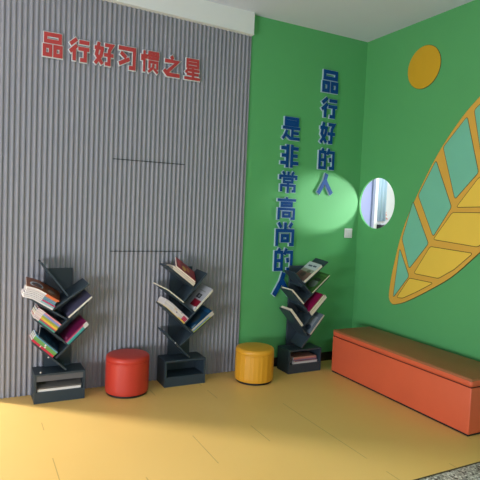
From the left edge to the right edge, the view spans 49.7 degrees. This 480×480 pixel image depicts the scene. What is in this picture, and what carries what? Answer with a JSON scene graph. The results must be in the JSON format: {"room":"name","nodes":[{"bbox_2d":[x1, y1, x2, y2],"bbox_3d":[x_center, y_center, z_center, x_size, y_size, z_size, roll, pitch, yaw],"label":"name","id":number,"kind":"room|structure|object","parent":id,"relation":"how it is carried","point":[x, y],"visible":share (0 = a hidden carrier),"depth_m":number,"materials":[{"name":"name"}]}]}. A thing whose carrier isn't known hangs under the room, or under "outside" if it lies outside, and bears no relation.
{"room":"school reading corner","nodes":[
{"label":"school reading corner","id":0,"kind":"room"},
{"bbox_2d":[2,15,367,396],"bbox_3d":[-0.305,-0.410,4.602,3.480,3.260,0.050,1,4,-27],"label":"wall","id":1,"kind":"structure","parent":0,"point":[288,60],"depth_m":5.01,"materials":[{"name":"green paint"}]},
{"bbox_2d":[0,0,251,398],"bbox_3d":[-0.891,-0.352,4.267,2.098,3.130,0.014,1,4,-27],"label":"wall slats","id":2,"kind":"structure","parent":1,"relation":"attached to","point":[64,123],"depth_m":4.17,"materials":[{"name":"grey laminate"}]},
{"bbox_2d":[42,31,62,59],"bbox_3d":[-1.407,-1.463,3.892,0.152,0.189,0.020,1,4,-27],"label":"raised character","id":3,"kind":"object","parent":2,"relation":"attached to","point":[53,45],"visible":1,"depth_m":3.88,"materials":[{"name":"red plastic"}]},
{"bbox_2d":[68,37,89,63],"bbox_3d":[-1.238,-1.462,3.979,0.163,0.192,0.021,1,4,-27],"label":"raised character","id":4,"kind":"object","parent":2,"relation":"attached to","point":[74,48],"visible":1,"depth_m":3.97,"materials":[{"name":"red plastic"}]},
{"bbox_2d":[93,41,115,67],"bbox_3d":[-1.065,-1.458,4.069,0.178,0.190,0.021,1,4,-27],"label":"raised character","id":5,"kind":"object","parent":2,"relation":"attached to","point":[99,53],"visible":1,"depth_m":4.06,"materials":[{"name":"red plastic"}]},
{"bbox_2d":[117,45,136,71],"bbox_3d":[-0.906,-1.456,4.152,0.150,0.189,0.020,1,4,-27],"label":"raised character","id":6,"kind":"object","parent":2,"relation":"attached to","point":[121,48],"visible":1,"depth_m":4.15,"materials":[{"name":"red plastic"}]},
{"bbox_2d":[110,159,183,250],"bbox_3d":[-0.766,-0.279,4.338,0.616,0.741,0.014,1,4,-27],"label":"wall panel","id":7,"kind":"object","parent":2,"relation":"attached to","point":[147,210],"visible":1,"depth_m":4.33,"materials":[{"name":"grey laminate"}]},
{"bbox_2d":[140,49,159,75],"bbox_3d":[-0.738,-1.453,4.239,0.162,0.191,0.021,1,4,-27],"label":"raised character","id":8,"kind":"object","parent":2,"relation":"attached to","point":[152,57],"visible":1,"depth_m":4.23,"materials":[{"name":"red plastic"}]},
{"bbox_2d":[162,54,181,78],"bbox_3d":[-0.570,-1.453,4.327,0.170,0.192,0.020,1,4,-27],"label":"raised character","id":9,"kind":"object","parent":2,"relation":"attached to","point":[167,72],"visible":1,"depth_m":4.32,"materials":[{"name":"red plastic"}]},
{"bbox_2d":[183,57,199,82],"bbox_3d":[-0.407,-1.450,4.411,0.151,0.189,0.021,1,4,-27],"label":"raised character","id":10,"kind":"object","parent":2,"relation":"attached to","point":[191,71],"visible":1,"depth_m":4.40,"materials":[{"name":"red plastic"}]},
{"bbox_2d":[110,158,184,251],"bbox_3d":[-0.766,-0.279,4.339,0.616,0.755,0.011,1,4,-27],"label":"trim","id":11,"kind":"structure","parent":1,"relation":"attached to","point":[113,158],"depth_m":4.33,"materials":[{"name":"black metal"}]},
{"bbox_2d":[103,0,254,35],"bbox_3d":[-0.821,-1.941,4.150,2.114,0.198,0.060,1,4,-27],"label":"trim","id":12,"kind":"structure","parent":1,"relation":"attached to","point":[204,12],"depth_m":4.39,"materials":[{"name":"white paint"}]},
{"bbox_2d":[271,271,287,296],"bbox_3d":[0.399,0.425,4.993,0.220,0.250,0.024,1,4,-27],"label":"raised character","id":13,"kind":"object","parent":1,"relation":"attached to","point":[280,283],"visible":0.82,"depth_m":4.97,"materials":[{"name":"blue plastic"}]},
{"bbox_2d":[272,247,292,270],"bbox_3d":[0.413,0.183,4.980,0.215,0.234,0.025,1,4,-27],"label":"raised character","id":14,"kind":"object","parent":1,"relation":"attached to","point":[289,260],"visible":0.91,"depth_m":4.96,"materials":[{"name":"blue plastic"}]},
{"bbox_2d":[274,221,293,246],"bbox_3d":[0.426,-0.059,4.968,0.214,0.242,0.024,1,4,-27],"label":"raised character","id":15,"kind":"object","parent":1,"relation":"attached to","point":[283,232],"visible":1,"depth_m":4.95,"materials":[{"name":"blue plastic"}]},
{"bbox_2d":[276,197,295,219],"bbox_3d":[0.440,-0.302,4.955,0.212,0.224,0.024,1,4,-27],"label":"raised character","id":16,"kind":"object","parent":1,"relation":"attached to","point":[285,204],"visible":1,"depth_m":4.94,"materials":[{"name":"blue plastic"}]},
{"bbox_2d":[278,170,297,192],"bbox_3d":[0.454,-0.554,4.942,0.211,0.217,0.025,1,4,-27],"label":"raised character","id":17,"kind":"object","parent":1,"relation":"attached to","point":[287,179],"visible":1,"depth_m":4.93,"materials":[{"name":"blue plastic"}]},
{"bbox_2d":[279,144,298,167],"bbox_3d":[0.468,-0.798,4.930,0.208,0.224,0.025,1,4,-27],"label":"raised character","id":18,"kind":"object","parent":1,"relation":"attached to","point":[288,156],"visible":1,"depth_m":4.92,"materials":[{"name":"blue plastic"}]},
{"bbox_2d":[280,116,299,141],"bbox_3d":[0.481,-1.055,4.916,0.208,0.224,0.025,1,4,-27],"label":"raised character","id":19,"kind":"object","parent":1,"relation":"attached to","point":[289,123],"visible":1,"depth_m":4.91,"materials":[{"name":"blue plastic"}]},
{"bbox_2d":[273,351,331,366],"bbox_3d":[0.571,1.187,5.149,1.342,0.086,0.014,1,4,-27],"label":"baseboard","id":20,"kind":"structure","parent":1,"relation":"attached to","point":[325,356],"depth_m":5.29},
{"bbox_2d":[316,173,332,195],"bbox_3d":[0.841,-0.555,5.143,0.201,0.226,0.024,1,4,-27],"label":"raised character","id":21,"kind":"object","parent":1,"relation":"attached to","point":[324,183],"visible":1,"depth_m":5.13,"materials":[{"name":"blue plastic"}]},
{"bbox_2d":[317,147,334,170],"bbox_3d":[0.852,-0.804,5.128,0.198,0.220,0.025,1,4,-27],"label":"raised character","id":22,"kind":"object","parent":1,"relation":"attached to","point":[322,150],"visible":1,"depth_m":5.11,"materials":[{"name":"blue plastic"}]},
{"bbox_2d":[318,121,335,144],"bbox_3d":[0.863,-1.053,5.114,0.205,0.220,0.025,1,4,-27],"label":"raised character","id":23,"kind":"object","parent":1,"relation":"attached to","point":[323,133],"visible":1,"depth_m":5.10,"materials":[{"name":"blue plastic"}]},
{"bbox_2d":[320,96,336,119],"bbox_3d":[0.872,-1.303,5.099,0.200,0.212,0.025,1,4,-27],"label":"raised character","id":24,"kind":"object","parent":1,"relation":"attached to","point":[325,105],"visible":1,"depth_m":5.09,"materials":[{"name":"blue plastic"}]},
{"bbox_2d":[320,69,338,94],"bbox_3d":[0.883,-1.552,5.085,0.198,0.223,0.024,1,4,-27],"label":"raised character","id":25,"kind":"object","parent":1,"relation":"attached to","point":[330,82],"visible":1,"depth_m":5.07,"materials":[{"name":"blue plastic"}]},
{"bbox_2d":[344,228,351,237],"bbox_3d":[1.115,-0.070,5.331,0.096,0.096,0.013,1,4,-27],"label":"light switch","id":26,"kind":"object","parent":1,"relation":"attached to","point":[347,232],"visible":1,"depth_m":5.32,"materials":[{"name":"white plastic"}]},
{"bbox_2d":[0,360,479,479],"bbox_3d":[-1.506,1.127,5.401,13.200,0.001,6.650,1,4,-27],"label":"floor","id":27,"kind":"structure","parent":0,"point":[322,424],"depth_m":3.46,"materials":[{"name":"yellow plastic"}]},
{"bbox_2d":[27,260,88,404],"bbox_3d":[-1.409,0.684,3.958,0.452,1.058,0.203,1,4,-27],"label":"bookshelf","id":28,"kind":"object","parent":27,"relation":"on","point":[59,367],"visible":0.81,"depth_m":3.96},
{"bbox_2d":[21,293,52,309],"bbox_3d":[-1.515,0.455,3.865,0.209,0.118,0.176,1,4,-27],"label":"magazine","id":29,"kind":"object","parent":28,"relation":"on","point":[45,305],"visible":0.54,"depth_m":3.79,"materials":[{"name":"white paper"}]},
{"bbox_2d":[21,290,53,308],"bbox_3d":[-1.512,0.443,3.864,0.220,0.121,0.176,1,4,-27],"label":"magazine","id":30,"kind":"object","parent":29,"relation":"on","point":[38,299],"visible":0.63,"depth_m":3.79,"materials":[{"name":"white paper"}]},
{"bbox_2d":[22,288,54,306],"bbox_3d":[-1.507,0.432,3.870,0.223,0.123,0.176,1,4,-27],"label":"magazine","id":31,"kind":"object","parent":30,"relation":"on","point":[23,291],"visible":0.66,"depth_m":3.80,"materials":[{"name":"white paper"}]},
{"bbox_2d":[23,288,54,304],"bbox_3d":[-1.502,0.419,3.873,0.208,0.117,0.176,1,4,-27],"label":"magazine","id":32,"kind":"object","parent":28,"relation":"on","point":[23,288],"visible":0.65,"depth_m":3.80,"materials":[{"name":"white paper"}]},
{"bbox_2d":[24,286,55,303],"bbox_3d":[-1.496,0.408,3.874,0.211,0.119,0.176,1,4,-27],"label":"magazine","id":33,"kind":"object","parent":32,"relation":"on","point":[24,286],"visible":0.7,"depth_m":3.80,"materials":[{"name":"white paper"}]},
{"bbox_2d":[24,284,56,301],"bbox_3d":[-1.489,0.397,3.873,0.216,0.121,0.176,1,4,-27],"label":"magazine","id":34,"kind":"object","parent":33,"relation":"on","point":[25,284],"visible":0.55,"depth_m":3.80,"materials":[{"name":"white paper"}]},
{"bbox_2d":[26,277,59,301],"bbox_3d":[-1.467,0.368,3.864,0.257,0.172,0.173,1,4,-27],"label":"magazine","id":35,"kind":"object","parent":34,"relation":"on","point":[31,283],"visible":1,"depth_m":3.84,"materials":[{"name":"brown paper"}]},
{"bbox_2d":[29,333,53,357],"bbox_3d":[-1.497,0.794,3.903,0.161,0.152,0.176,1,4,-27],"label":"book","id":36,"kind":"object","parent":28,"relation":"on","point":[30,335],"visible":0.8,"depth_m":3.83,"materials":[{"name":"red paper"}]},
{"bbox_2d":[31,333,54,354],"bbox_3d":[-1.487,0.784,3.906,0.157,0.148,0.176,1,4,-27],"label":"book","id":37,"kind":"object","parent":36,"relation":"on","point":[36,340],"visible":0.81,"depth_m":3.83,"materials":[{"name":"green paper"}]},
{"bbox_2d":[32,331,56,354],"bbox_3d":[-1.479,0.773,3.909,0.161,0.152,0.176,1,4,-27],"label":"book","id":38,"kind":"object","parent":37,"relation":"on","point":[35,337],"visible":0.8,"depth_m":3.83,"materials":[{"name":"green paper"}]},
{"bbox_2d":[33,330,57,352],"bbox_3d":[-1.470,0.765,3.912,0.159,0.150,0.175,1,4,-27],"label":"book","id":39,"kind":"object","parent":38,"relation":"on","point":[34,331],"visible":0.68,"depth_m":3.85,"materials":[{"name":"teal paper"}]},
{"bbox_2d":[38,327,58,351],"bbox_3d":[-1.440,0.747,3.906,0.173,0.167,0.171,1,4,-27],"label":"book","id":40,"kind":"object","parent":39,"relation":"on","point":[43,334],"visible":1,"depth_m":3.89,"materials":[{"name":"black paper"}]},
{"bbox_2d":[31,312,54,332],"bbox_3d":[-1.484,0.616,3.893,0.158,0.136,0.176,1,4,-27],"label":"book","id":41,"kind":"object","parent":28,"relation":"on","point":[36,318],"visible":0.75,"depth_m":3.82,"materials":[{"name":"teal paper"}]},
{"bbox_2d":[31,310,55,330],"bbox_3d":[-1.480,0.607,3.897,0.162,0.137,0.176,1,4,-27],"label":"book","id":42,"kind":"object","parent":41,"relation":"on","point":[31,310],"visible":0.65,"depth_m":3.83,"materials":[{"name":"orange paper"}]},
{"bbox_2d":[32,309,56,329],"bbox_3d":[-1.471,0.597,3.899,0.168,0.144,0.176,1,4,-27],"label":"book","id":43,"kind":"object","parent":42,"relation":"on","point":[34,312],"visible":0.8,"depth_m":3.82,"materials":[{"name":"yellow paper"}]},
{"bbox_2d":[33,306,58,328],"bbox_3d":[-1.464,0.583,3.900,0.168,0.142,0.176,1,4,-27],"label":"book","id":44,"kind":"object","parent":43,"relation":"on","point":[37,312],"visible":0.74,"depth_m":3.83,"materials":[{"name":"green paper"}]},
{"bbox_2d":[34,305,59,326],"bbox_3d":[-1.456,0.572,3.904,0.171,0.146,0.176,1,4,-27],"label":"book","id":45,"kind":"object","parent":44,"relation":"on","point":[35,306],"visible":0.77,"depth_m":3.83,"materials":[{"name":"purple paper"}]},
{"bbox_2d":[36,304,60,325],"bbox_3d":[-1.446,0.562,3.908,0.165,0.140,0.176,1,4,-27],"label":"book","id":46,"kind":"object","parent":45,"relation":"on","point":[37,305],"visible":0.98,"depth_m":3.87,"materials":[{"name":"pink paper"}]},
{"bbox_2d":[36,385,80,391],"bbox_3d":[-1.404,1.120,3.993,0.318,0.018,0.160,1,4,-27],"label":"magazine","id":47,"kind":"object","parent":28,"relation":"on","point":[74,386],"visible":0.29,"depth_m":3.92,"materials":[{"name":"white paper"}]},
{"bbox_2d":[36,378,81,389],"bbox_3d":[-1.394,1.082,3.982,0.321,0.058,0.134,1,4,-27],"label":"magazine","id":48,"kind":"object","parent":47,"relation":"on","point":[73,381],"visible":0.6,"depth_m":3.95,"materials":[{"name":"white paper"}]},
{"bbox_2d":[66,315,86,342],"bbox_3d":[-1.284,0.684,3.999,0.170,0.170,0.175,1,4,-27],"label":"book","id":49,"kind":"object","parent":28,"relation":"on","point":[80,315],"visible":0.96,"depth_m":3.93,"materials":[{"name":"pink paper"}]},
{"bbox_2d":[60,315,85,341],"bbox_3d":[-1.290,0.679,3.994,0.165,0.164,0.174,1,4,-27],"label":"book","id":50,"kind":"object","parent":49,"relation":"on","point":[78,321],"visible":1,"depth_m":3.99,"materials":[{"name":"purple paper"}]},
{"bbox_2d":[61,289,92,317],"bbox_3d":[-1.260,0.488,3.996,0.207,0.192,0.174,1,4,-27],"label":"book","id":51,"kind":"object","parent":28,"relation":"on","point":[83,297],"visible":1,"depth_m":3.98,"materials":[{"name":"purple paper"}]},
{"bbox_2d":[67,323,87,343],"bbox_3d":[-1.279,0.693,4.002,0.170,0.170,0.176,1,4,-27],"label":"book","id":52,"kind":"object","parent":28,"relation":"on","point":[86,323],"visible":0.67,"depth_m":3.93,"materials":[{"name":"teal paper"}]},
{"bbox_2d":[68,324,88,343],"bbox_3d":[-1.274,0.701,4.008,0.169,0.168,0.176,1,4,-27],"label":"book","id":53,"kind":"object","parent":28,"relation":"on","point":[87,324],"visible":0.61,"depth_m":3.94,"materials":[{"name":"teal paper"}]},
{"bbox_2d":[105,349,149,398],"bbox_3d":[-0.906,1.065,4.168,0.345,0.317,0.345,1,4,-27],"label":"round stool","id":54,"kind":"object","parent":27,"relation":"on","point":[126,370],"visible":1,"depth_m":4.03,"materials":[{"name":"red leather"}]},
{"bbox_2d":[106,349,148,364],"bbox_3d":[-0.900,0.929,4.160,0.342,0.046,0.342,1,4,-27],"label":"seat cushion","id":55,"kind":"object","parent":54,"relation":"on","point":[119,356],"depth_m":4.07,"materials":[{"name":"red leather"}]},
{"bbox_2d":[156,263,211,387],"bbox_3d":[-0.491,0.713,4.439,0.468,1.023,0.203,1,4,-27],"label":"bookshelf","id":56,"kind":"object","parent":27,"relation":"on","point":[179,366],"visible":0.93,"depth_m":4.44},
{"bbox_2d":[153,282,183,302],"bbox_3d":[-0.602,0.439,4.342,0.224,0.156,0.175,1,4,-27],"label":"booklet","id":57,"kind":"object","parent":56,"relation":"on","point":[153,282],"visible":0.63,"depth_m":4.28,"materials":[{"name":"beige paper"}]},
{"bbox_2d":[157,301,184,322],"bbox_3d":[-0.583,0.608,4.364,0.194,0.171,0.176,1,4,-27],"label":"magazine","id":58,"kind":"object","parent":56,"relation":"on","point":[157,301],"visible":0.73,"depth_m":4.29,"materials":[{"name":"white paper"}]},
{"bbox_2d":[158,300,185,321],"bbox_3d":[-0.577,0.599,4.367,0.195,0.172,0.176,1,4,-27],"label":"magazine","id":59,"kind":"object","parent":58,"relation":"on","point":[158,300],"visible":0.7,"depth_m":4.29,"materials":[{"name":"white paper"}]},
{"bbox_2d":[158,299,186,320],"bbox_3d":[-0.571,0.589,4.369,0.202,0.177,0.176,1,4,-27],"label":"magazine","id":60,"kind":"object","parent":59,"relation":"on","point":[158,299],"visible":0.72,"depth_m":4.29,"materials":[{"name":"white paper"}]},
{"bbox_2d":[159,297,187,319],"bbox_3d":[-0.564,0.579,4.370,0.203,0.178,0.176,1,4,-27],"label":"magazine","id":61,"kind":"object","parent":60,"relation":"on","point":[159,297],"visible":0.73,"depth_m":4.30,"materials":[{"name":"white paper"}]},
{"bbox_2d":[160,296,188,318],"bbox_3d":[-0.557,0.571,4.375,0.204,0.179,0.176,1,4,-27],"label":"magazine","id":62,"kind":"object","parent":61,"relation":"on","point":[160,296],"visible":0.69,"depth_m":4.30,"materials":[{"name":"white paper"}]},
{"bbox_2d":[169,266,193,285],"bbox_3d":[-0.509,0.301,4.380,0.200,0.159,0.175,1,4,-27],"label":"magazine","id":63,"kind":"object","parent":56,"relation":"on","point":[174,269],"visible":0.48,"depth_m":4.30,"materials":[{"name":"beige paper"}]},
{"bbox_2d":[167,264,194,284],"bbox_3d":[-0.501,0.287,4.380,0.202,0.161,0.175,1,4,-27],"label":"magazine","id":64,"kind":"object","parent":63,"relation":"on","point":[177,269],"visible":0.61,"depth_m":4.31,"materials":[{"name":"beige paper"}]},
{"bbox_2d":[175,257,195,281],"bbox_3d":[-0.462,0.249,4.368,0.229,0.205,0.163,1,4,-27],"label":"book","id":65,"kind":"object","parent":64,"relation":"on","point":[180,265],"visible":1,"depth_m":4.34,"materials":[{"name":"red paper"}]},
{"bbox_2d":[190,313,213,331],"bbox_3d":[-0.353,0.692,4.489,0.202,0.172,0.175,1,4,-27],"label":"magazine","id":66,"kind":"object","parent":56,"relation":"on","point":[213,313],"visible":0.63,"depth_m":4.42,"materials":[{"name":"beige paper"}]},
{"bbox_2d":[189,313,212,330],"bbox_3d":[-0.358,0.684,4.484,0.197,0.168,0.175,1,4,-27],"label":"magazine","id":67,"kind":"object","parent":66,"relation":"on","point":[212,313],"visible":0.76,"depth_m":4.41,"materials":[{"name":"beige paper"}]},
{"bbox_3d":[-0.363,0.675,4.481,0.202,0.172,0.175,1,4,-27],"label":"magazine","id":68,"kind":"object","parent":67,"relation":"on","visible":0},
{"bbox_2d":[185,305,212,329],"bbox_3d":[-0.365,0.667,4.475,0.201,0.171,0.175,1,4,-27],"label":"magazine","id":69,"kind":"object","parent":68,"relation":"on","point":[202,312],"visible":0.9,"depth_m":4.46,"materials":[{"name":"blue paper"}]},
{"bbox_2d":[191,314,200,322],"bbox_3d":[-0.381,0.675,4.467,0.081,0.066,0.083,1,4,-27],"label":"picture","id":70,"kind":"object","parent":69,"relation":"attached to","point":[195,318],"depth_m":4.46},
{"bbox_2d":[235,342,273,385],"bbox_3d":[0.127,1.090,4.597,0.344,0.305,0.344,1,4,-27],"label":"round stool","id":71,"kind":"object","parent":27,"relation":"on","point":[254,361],"visible":1,"depth_m":4.46,"materials":[{"name":"yellow leather"}]},
{"bbox_2d":[236,342,273,355],"bbox_3d":[0.133,0.961,4.589,0.340,0.046,0.340,1,4,-27],"label":"seat cushion","id":72,"kind":"object","parent":71,"relation":"on","point":[248,348],"depth_m":4.50,"materials":[{"name":"yellow leather"}]},
{"bbox_2d":[277,258,328,373],"bbox_3d":[0.598,0.709,4.947,0.436,1.065,0.200,1,4,-27],"label":"bookshelf","id":73,"kind":"object","parent":27,"relation":"on","point":[296,337],"visible":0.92,"depth_m":4.91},
{"bbox_2d":[281,306,302,325],"bbox_3d":[0.483,0.717,4.868,0.144,0.164,0.175,1,4,-27],"label":"booklet","id":74,"kind":"object","parent":73,"relation":"on","point":[281,306],"visible":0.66,"depth_m":4.80,"materials":[{"name":"beige paper"}]},
{"bbox_2d":[282,287,303,303],"bbox_3d":[0.497,0.519,4.856,0.142,0.141,0.175,1,4,-27],"label":"booklet","id":75,"kind":"object","parent":73,"relation":"on","point":[292,290],"visible":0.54,"depth_m":4.79,"materials":[{"name":"beige paper"}]},
{"bbox_2d":[290,360,316,363],"bbox_3d":[0.584,1.152,4.963,0.275,0.010,0.140,1,4,-27],"label":"magazine","id":76,"kind":"object","parent":73,"relation":"on","point":[315,360],"visible":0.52,"depth_m":4.89,"materials":[{"name":"white paper"}]},
{"bbox_2d":[290,359,316,362],"bbox_3d":[0.587,1.142,4.967,0.275,0.009,0.140,1,4,-27],"label":"magazine","id":77,"kind":"object","parent":76,"relation":"on","point":[315,359],"visible":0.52,"depth_m":4.89,"materials":[{"name":"white paper"}]},
{"bbox_3d":[0.590,1.132,4.968,0.250,0.009,0.140,1,4,-27],"label":"magazine","id":78,"kind":"object","parent":77,"relation":"on","visible":0},
{"bbox_2d":[290,357,315,360],"bbox_3d":[0.581,1.123,4.958,0.265,0.010,0.140,1,4,-27],"label":"magazine","id":79,"kind":"object","parent":78,"relation":"on","point":[315,357],"visible":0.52,"depth_m":4.88,"materials":[{"name":"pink paper"}]},
{"bbox_2d":[290,356,315,359],"bbox_3d":[0.584,1.111,4.958,0.260,0.011,0.140,1,4,-27],"label":"magazine","id":80,"kind":"object","parent":79,"relation":"on","point":[314,356],"visible":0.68,"depth_m":4.89,"materials":[{"name":"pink paper"}]},
{"bbox_2d":[290,351,315,358],"bbox_3d":[0.583,1.100,4.957,0.253,0.010,0.140,1,4,-27],"label":"magazine","id":81,"kind":"object","parent":80,"relation":"on","point":[298,354],"visible":0.84,"depth_m":4.94,"materials":[{"name":"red paper"}]},
{"bbox_2d":[296,261,321,282],"bbox_3d":[0.640,0.302,4.913,0.220,0.186,0.177,1,4,-27],"label":"book","id":82,"kind":"object","parent":73,"relation":"on","point":[310,268],"visible":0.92,"depth_m":4.89,"materials":[{"name":"beige paper"}]},
{"bbox_2d":[296,270,311,280],"bbox_3d":[0.587,0.332,4.886,0.102,0.086,0.167,1,4,-27],"label":"picture","id":83,"kind":"object","parent":82,"relation":"attached to","point":[304,275],"depth_m":4.87},
{"bbox_2d":[301,267,313,272],"bbox_3d":[0.641,0.286,4.911,0.044,0.042,0.167,1,4,-27],"label":"picture","id":84,"kind":"object","parent":82,"relation":"attached to","point":[305,269],"depth_m":4.91},
{"bbox_2d":[305,271,329,292],"bbox_3d":[0.721,0.401,4.963,0.215,0.190,0.175,1,4,-27],"label":"book","id":85,"kind":"object","parent":73,"relation":"on","point":[317,280],"visible":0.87,"depth_m":4.95,"materials":[{"name":"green paper"}]},
{"bbox_2d":[308,279,317,286],"bbox_3d":[0.700,0.412,4.952,0.078,0.066,0.104,1,4,-27],"label":"picture","id":86,"kind":"object","parent":85,"relation":"attached to","point":[312,282],"depth_m":4.95},
{"bbox_2d":[310,294,326,314],"bbox_3d":[0.698,0.604,4.968,0.202,0.206,0.178,1,4,-27],"label":"book","id":87,"kind":"object","parent":73,"relation":"on","point":[325,297],"visible":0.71,"depth_m":4.90,"materials":[{"name":"beige paper"}]},
{"bbox_2d":[309,295,323,312],"bbox_3d":[0.680,0.588,4.951,0.186,0.189,0.176,1,4,-27],"label":"book","id":88,"kind":"object","parent":87,"relation":"on","point":[322,297],"visible":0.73,"depth_m":4.88,"materials":[{"name":"beige paper"}]},
{"bbox_2d":[303,292,322,311],"bbox_3d":[0.681,0.583,4.920,0.170,0.174,0.120,1,4,-27],"label":"book","id":89,"kind":"object","parent":88,"relation":"on","point":[309,304],"visible":0.86,"depth_m":4.91,"materials":[{"name":"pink paper"}]},
{"bbox_2d":[331,326,479,435],"bbox_3d":[1.432,1.109,4.358,0.459,0.406,1.551,1,4,-27],"label":"storage bench","id":90,"kind":"object","parent":27,"relation":"on","point":[443,386],"visible":1,"depth_m":4.09,"materials":[{"name":"orange leather"}]},
{"bbox_2d":[333,332,479,386],"bbox_3d":[1.439,0.938,4.348,0.459,0.062,1.551,1,4,-27],"label":"cushion","id":91,"kind":"object","parent":90,"relation":"on","point":[451,368],"depth_m":4.15,"materials":[{"name":"orange leather"}]},
{"bbox_2d":[414,461,479,479],"bbox_3d":[-1.842,1.338,1.488,9.000,0.002,0.009,1,4,-27],"label":"trim","id":92,"kind":"structure","parent":27,"relation":"attached to","point":[479,461],"depth_m":3.08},
{"bbox_2d":[207,0,473,41],"bbox_3d":[0.437,-1.897,1.734,13.200,0.100,14.500,1,4,-27],"label":"ceiling","id":93,"kind":"structure","parent":0,"point":[362,20],"depth_m":4.53,"materials":[{"name":"white paint"}]},
{"bbox_2d":[377,182,394,223],"bbox_3d":[2.627,-0.445,7.354,3.700,3.260,0.085,1,4,-27],"label":"wall","id":94,"kind":"structure","parent":0,"point":[390,202],"depth_m":6.98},
{"bbox_2d":[361,179,375,227],"bbox_3d":[1.482,-0.074,6.691,0.565,2.500,0.060,1,4,-27],"label":"door","id":95,"kind":"structure","parent":94,"relation":"in","point":[368,196],"depth_m":6.75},
{"bbox_2d":[374,178,378,228],"bbox_3d":[1.755,-0.071,6.833,0.050,2.500,0.060,1,4,-27],"label":"trim","id":96,"kind":"structure","parent":94,"relation":"attached to","point":[377,179],"depth_m":6.78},
{"bbox_2d":[376,223,385,228],"bbox_3d":[1.871,-0.015,6.824,0.150,0.400,0.100,1,4,-27],"label":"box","id":97,"kind":"object","parent":94,"relation":"attached to","point":[379,225],"visible":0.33,"depth_m":6.77,"materials":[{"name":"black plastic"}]},
{"bbox_2d":[377,178,386,220],"bbox_3d":[1.888,-0.783,6.852,0.182,1.070,0.031,1,4,-27],"label":"curtain","id":98,"kind":"object","parent":94,"relation":"hanging from","point":[382,195],"visible":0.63,"depth_m":6.87,"materials":[{"name":"fabric"}]},
{"bbox_2d":[352,0,479,361],"bbox_3d":[3.308,-0.070,1.393,0.020,3.260,9.000,1,4,-27],"label":"wall","id":99,"kind":"structure","parent":0,"point":[405,127],"depth_m":4.73,"materials":[{"name":"green paint"}]},
{"bbox_2d":[408,45,440,88],"bbox_3d":[1.637,-1.539,4.614,0.007,0.380,0.380,1,4,-27],"label":"round disc","id":100,"kind":"object","parent":99,"relation":"attached to","point":[425,64],"visible":1,"depth_m":4.60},
{"bbox_2d":[389,97,479,304],"bbox_3d":[1.883,-0.476,4.111,0.012,2.298,1.788,1,4,-27],"label":"leaf wall decoration","id":101,"kind":"object","parent":99,"relation":"attached to","point":[440,235],"visible":1,"depth_m":4.38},
{"bbox_2d":[419,463,479,479],"bbox_3d":[1.823,1.641,-1.019,13.200,0.001,7.850,1,4,-27],"label":"floor","id":102,"kind":"structure","parent":0,"point":[472,472],"depth_m":3.05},
{"bbox_3d":[-0.353,0.505,4.473,0.182,0.189,0.175,1,4,-27],"label":"magazine","id":103,"kind":"object","parent":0,"visible":0},
{"bbox_2d":[184,284,212,310],"bbox_3d":[-0.359,0.490,4.467,0.198,0.204,0.173,1,4,-27],"label":"magazine","id":104,"kind":"object","parent":103,"relation":"on","point":[202,291],"visible":0.95,"depth_m":4.46,"materials":[{"name":"white paper"}]},
{"bbox_2d":[190,298,200,306],"bbox_3d":[-0.381,0.534,4.424,0.046,0.064,0.111,0,4,-36],"label":"picture","id":105,"kind":"object","parent":104,"relation":"attached to","point":[194,302],"depth_m":4.42},
{"bbox_3d":[0.687,0.790,4.979,0.175,0.198,0.175,1,4,-27],"label":"magazine","id":106,"kind":"object","parent":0,"visible":0},
{"bbox_2d":[301,312,323,333],"bbox_3d":[0.681,0.785,4.971,0.172,0.195,0.175,1,4,-27],"label":"magazine","id":107,"kind":"object","parent":106,"relation":"on","point":[312,323],"visible":0.73,"depth_m":4.94,"materials":[{"name":"beige paper"}]},
{"bbox_2d":[307,315,317,326],"bbox_3d":[0.691,0.781,4.956,0.088,0.102,0.070,1,4,-27],"label":"picture","id":108,"kind":"object","parent":107,"relation":"attached to","point":[313,321],"depth_m":4.95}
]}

